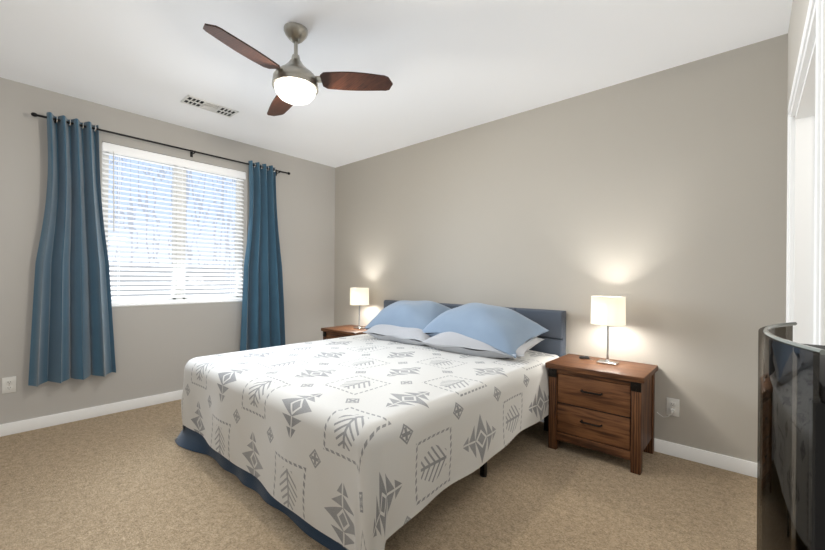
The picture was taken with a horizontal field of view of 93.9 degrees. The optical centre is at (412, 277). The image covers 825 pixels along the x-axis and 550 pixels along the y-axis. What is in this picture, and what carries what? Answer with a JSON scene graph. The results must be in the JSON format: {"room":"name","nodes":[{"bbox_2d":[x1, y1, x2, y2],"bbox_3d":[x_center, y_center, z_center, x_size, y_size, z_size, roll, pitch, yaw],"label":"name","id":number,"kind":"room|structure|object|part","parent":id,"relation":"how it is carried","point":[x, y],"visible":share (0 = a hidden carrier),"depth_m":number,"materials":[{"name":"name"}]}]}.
{"room":"bedroom","nodes":[
{"label":"bedroom","id":0,"kind":"room"},
{"bbox_2d":[0,77,334,424],"bbox_3d":[-2.395,-0.146,3.571,0.150,2.600,4.000,0,0,41],"label":"wall","id":1,"kind":"structure","parent":0,"point":[157,348],"depth_m":3.43,"materials":[{"name":"paint"}]},
{"bbox_2d":[2,376,15,393],"bbox_3d":[-2.955,0.784,2.825,0.009,0.116,0.072,0,0,41],"label":"electrical outlet","id":2,"kind":"object","parent":1,"relation":"attached to","point":[8,384],"visible":1,"depth_m":2.82,"materials":[{"name":"white plastic"}]},
{"bbox_2d":[0,390,182,436],"bbox_3d":[-2.345,1.111,3.511,0.019,0.088,3.930,0,0,41],"label":"baseboard","id":3,"kind":"structure","parent":1,"relation":"attached to","point":[11,428],"depth_m":3.14,"materials":[{"name":"paint"}]},
{"bbox_2d":[28,112,289,386],"bbox_3d":[-2.280,-0.169,3.782,0.563,2.146,2.130,0,0,41],"label":"curtains","id":4,"kind":"object","parent":1,"relation":"attached to","point":[72,334],"visible":1,"depth_m":3.08,"materials":[{"name":"blue fabric"}]},
{"bbox_2d":[101,151,242,306],"bbox_3d":[-2.245,-0.447,3.730,0.151,1.395,1.235,0,0,41],"label":"window","id":5,"kind":"structure","parent":1,"relation":"in","point":[172,204],"depth_m":3.73,"materials":[{"name":"white plastic"}]},
{"bbox_2d":[102,142,245,304],"bbox_3d":[-2.225,-0.453,3.713,0.084,1.376,1.219,0,0,41],"label":"window blinds","id":6,"kind":"object","parent":5,"relation":"attached to","point":[131,152],"visible":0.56,"depth_m":3.64,"materials":[{"name":"white plastic"}]},
{"bbox_2d":[0,399,756,549],"bbox_3d":[-0.495,1.219,1.883,5.250,0.100,4.300,0,0,41],"label":"floor","id":7,"kind":"structure","parent":0,"point":[137,479],"depth_m":2.02,"materials":[{"name":"carpet"}]},
{"bbox_2d":[321,325,366,339],"bbox_3d":[-0.682,0.872,4.394,0.600,0.592,0.463,0,0,41],"label":"nightstand","id":8,"kind":"object","parent":7,"relation":"on","point":[338,331],"visible":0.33,"depth_m":4.31,"materials":[{"name":"brown wood"}]},
{"bbox_2d":[350,288,368,328],"bbox_3d":[-0.605,0.345,4.394,0.220,0.464,0.220,0,0,41],"label":"lamp","id":9,"kind":"object","parent":8,"relation":"on","point":[359,296],"visible":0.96,"depth_m":4.30,"materials":[{"name":"white fabric"}]},
{"bbox_2d":[175,300,565,549],"bbox_3d":[-0.241,0.686,2.865,2.096,0.971,2.181,0,0,41],"label":"bed","id":10,"kind":"object","parent":7,"relation":"on","point":[397,416],"visible":0.98,"depth_m":2.08,"materials":[{"name":"white fabric"}]},
{"bbox_2d":[545,354,657,474],"bbox_3d":[1.293,0.887,2.650,0.600,0.592,0.463,0,0,41],"label":"nightstand","id":11,"kind":"object","parent":7,"relation":"on","point":[603,408],"visible":0.98,"depth_m":2.49,"materials":[{"name":"brown wood"}]},
{"bbox_2d":[579,356,593,359],"bbox_3d":[1.273,0.583,2.825,0.098,0.018,0.044,0,0,25],"label":"remote","id":12,"kind":"object","parent":11,"relation":"on","point":[583,357],"visible":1,"depth_m":2.82,"materials":[{"name":"black plastic"}]},
{"bbox_2d":[591,296,625,365],"bbox_3d":[1.351,0.361,2.666,0.220,0.464,0.220,0,0,41],"label":"lamp","id":13,"kind":"object","parent":11,"relation":"on","point":[607,311],"visible":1,"depth_m":2.58,"materials":[{"name":"white fabric"}]},
{"bbox_2d":[757,322,824,549],"bbox_3d":[0.863,0.632,0.347,0.828,1.095,0.402,0,0,41],"label":"television","id":14,"kind":"object","parent":7,"relation":"on","point":[791,456],"visible":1,"depth_m":0.48,"materials":[{"name":"black plastic"}]},
{"bbox_2d":[0,0,792,167],"bbox_3d":[-0.474,-1.481,1.883,5.250,0.100,4.300,0,0,41],"label":"ceiling","id":15,"kind":"structure","parent":0,"point":[446,67],"depth_m":2.46,"materials":[{"name":"paint"}]},
{"bbox_2d":[181,95,238,116],"bbox_3d":[-1.695,-1.435,3.235,0.170,0.010,0.400,0,0,41],"label":"ceiling vent","id":16,"kind":"object","parent":15,"relation":"in","point":[206,105],"visible":1,"depth_m":3.22,"materials":[{"name":"white metal"}]},
{"bbox_2d":[203,22,392,115],"bbox_3d":[-0.762,-1.224,2.210,0.961,0.417,0.948,0,0,41],"label":"fan","id":17,"kind":"object","parent":15,"relation":"hanging from","point":[295,81],"visible":1,"depth_m":2.17,"materials":[{"name":"brown wood"}]},
{"bbox_3d":[-0.675,-1.062,2.225,0.234,0.096,0.234,0,0,41],"label":"lamp shade","id":18,"kind":"part","parent":17,"relation":"part of","materials":[{"name":"white glass"}]},
{"bbox_2d":[334,33,787,462],"bbox_3d":[0.889,-0.120,3.438,5.250,2.600,0.150,0,0,41],"label":"wall","id":19,"kind":"structure","parent":0,"point":[658,200],"depth_m":2.76,"materials":[{"name":"paint"}]},
{"bbox_2d":[540,418,756,477],"bbox_3d":[0.553,1.133,3.614,4.228,0.088,0.019,0,0,41],"label":"baseboard","id":20,"kind":"structure","parent":19,"relation":"attached to","point":[732,464],"depth_m":2.45,"materials":[{"name":"paint"}]},
{"bbox_2d":[657,397,678,416],"bbox_3d":[1.704,0.870,2.576,0.126,0.132,0.052,0,0,41],"label":"electrical outlet","id":21,"kind":"object","parent":19,"relation":"attached to","point":[672,406],"visible":1,"depth_m":2.57,"materials":[{"name":"white plastic"}]},
{"bbox_2d":[786,0,809,257],"bbox_3d":[1.571,-0.115,1.448,0.150,2.600,1.930,0,0,41],"label":"wall","id":22,"kind":"structure","parent":0,"point":[799,9],"depth_m":1.73,"materials":[{"name":"paint"}]},
{"bbox_2d":[786,0,824,345],"bbox_3d":[1.466,0.177,1.346,0.180,2.015,1.190,0,0,41],"label":"door frame","id":23,"kind":"structure","parent":22,"relation":"attached to","point":[805,285],"depth_m":0.96,"materials":[{"name":"paint"}]},
{"label":"outside","id":24,"kind":"structure","parent":0,"visible":0},
{"bbox_2d":[108,155,234,296],"bbox_3d":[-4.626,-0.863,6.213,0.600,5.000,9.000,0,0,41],"label":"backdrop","id":25,"kind":"structure","parent":24,"point":[161,203],"depth_m":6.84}
]}

